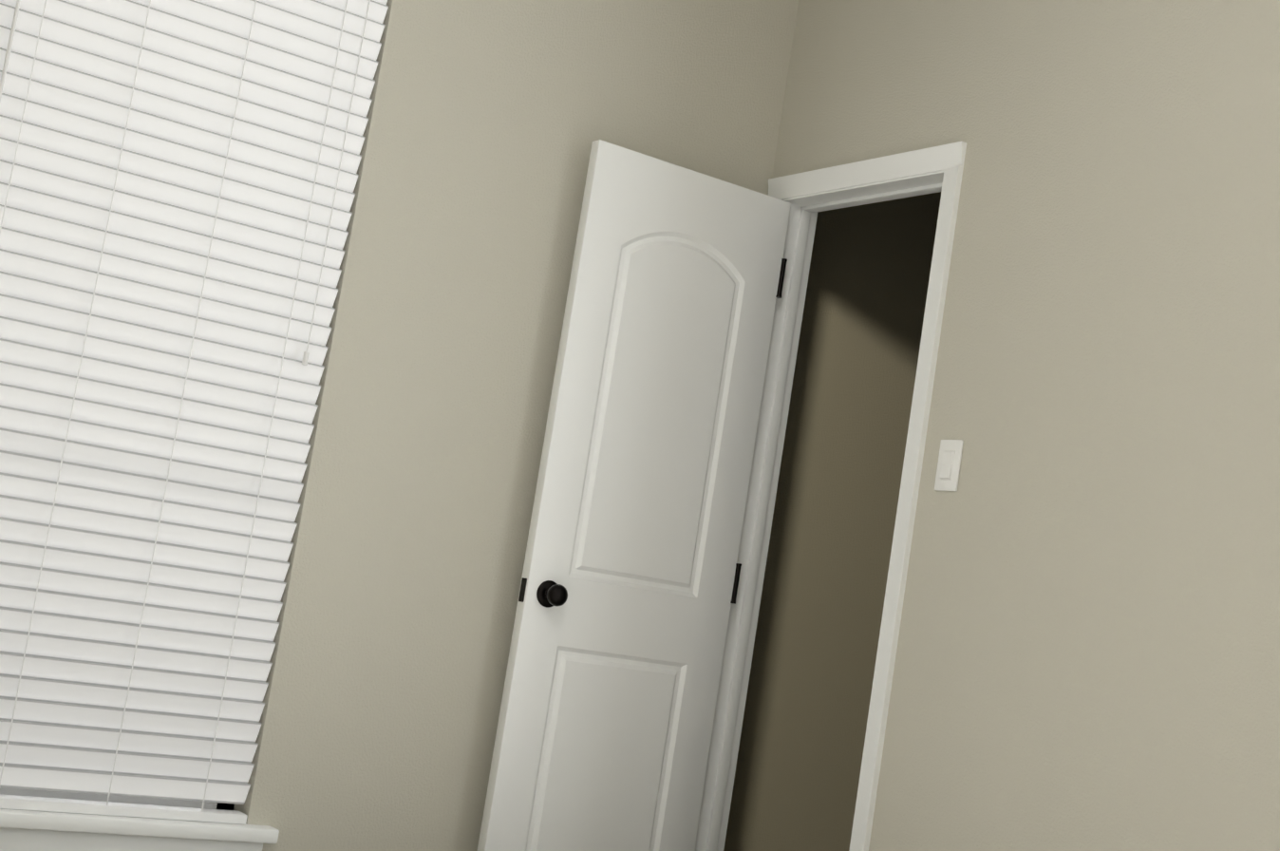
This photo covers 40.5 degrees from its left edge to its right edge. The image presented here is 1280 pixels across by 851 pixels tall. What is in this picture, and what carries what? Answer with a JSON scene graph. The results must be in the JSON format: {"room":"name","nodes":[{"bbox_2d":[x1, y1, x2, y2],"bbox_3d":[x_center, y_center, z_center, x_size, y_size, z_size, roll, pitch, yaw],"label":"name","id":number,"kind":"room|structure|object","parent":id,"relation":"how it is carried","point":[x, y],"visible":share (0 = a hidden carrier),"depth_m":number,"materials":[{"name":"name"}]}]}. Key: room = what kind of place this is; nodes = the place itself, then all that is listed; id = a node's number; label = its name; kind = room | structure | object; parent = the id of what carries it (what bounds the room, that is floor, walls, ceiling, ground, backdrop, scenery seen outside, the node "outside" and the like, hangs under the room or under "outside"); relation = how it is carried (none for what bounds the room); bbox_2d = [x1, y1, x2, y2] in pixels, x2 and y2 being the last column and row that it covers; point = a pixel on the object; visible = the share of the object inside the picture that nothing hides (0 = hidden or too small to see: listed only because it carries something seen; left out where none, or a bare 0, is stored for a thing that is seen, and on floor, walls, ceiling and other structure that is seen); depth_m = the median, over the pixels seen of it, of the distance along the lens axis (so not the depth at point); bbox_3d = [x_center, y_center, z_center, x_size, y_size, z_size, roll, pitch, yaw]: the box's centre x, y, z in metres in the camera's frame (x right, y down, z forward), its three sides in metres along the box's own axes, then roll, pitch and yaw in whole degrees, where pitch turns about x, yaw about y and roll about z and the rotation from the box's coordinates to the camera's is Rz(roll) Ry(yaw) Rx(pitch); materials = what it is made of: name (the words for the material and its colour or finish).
{"room":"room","nodes":[
{"label":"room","id":0,"kind":"room"},
{"bbox_2d":[233,0,798,850],"bbox_3d":[-1.068,-0.216,3.746,3.309,2.740,0.160,13,-7,-33],"label":"wall","id":1,"kind":"structure","parent":0,"point":[490,122],"depth_m":4.06,"materials":[{"name":"paint"}]},
{"bbox_2d":[0,0,388,850],"bbox_3d":[-1.099,-0.193,3.721,1.260,2.410,0.247,13,-7,-33],"label":"window","id":2,"kind":"structure","parent":1,"relation":"in","point":[177,184],"depth_m":3.69,"materials":[{"name":"white plastic"}]},
{"bbox_2d":[723,191,941,850],"bbox_3d":[1.081,0.173,4.235,1.115,2.740,2.100,13,-7,-33],"label":"wall","id":3,"kind":"structure","parent":0,"point":[804,721],"depth_m":5.03,"materials":[{"name":"paint"}]},
{"bbox_2d":[771,0,1279,850],"bbox_3d":[1.710,0.075,2.402,0.115,2.740,5.152,13,-7,-33],"label":"wall","id":4,"kind":"structure","parent":0,"point":[1087,655],"depth_m":3.53,"materials":[{"name":"paint"}]},
{"bbox_2d":[694,141,966,850],"bbox_3d":[0.437,0.394,4.208,0.147,2.102,0.724,13,-7,-33],"label":"door frame","id":5,"kind":"structure","parent":4,"relation":"attached to","point":[808,196],"depth_m":4.39,"materials":[{"name":"white wood"}]},
{"bbox_2d":[477,139,790,850],"bbox_3d":[-0.013,0.359,4.247,0.611,2.018,0.155,13,-7,-33],"label":"closet door","id":6,"kind":"structure","parent":5,"relation":"attached to","point":[629,583],"depth_m":4.23,"materials":[{"name":"white wood"}]},
{"bbox_2d":[934,439,963,490],"bbox_3d":[0.680,0.087,3.830,0.013,0.115,0.070,13,-7,-33],"label":"light switch","id":7,"kind":"object","parent":4,"relation":"attached to","point":[948,469],"visible":1,"depth_m":3.82,"materials":[{"name":"white plastic"}]}
]}

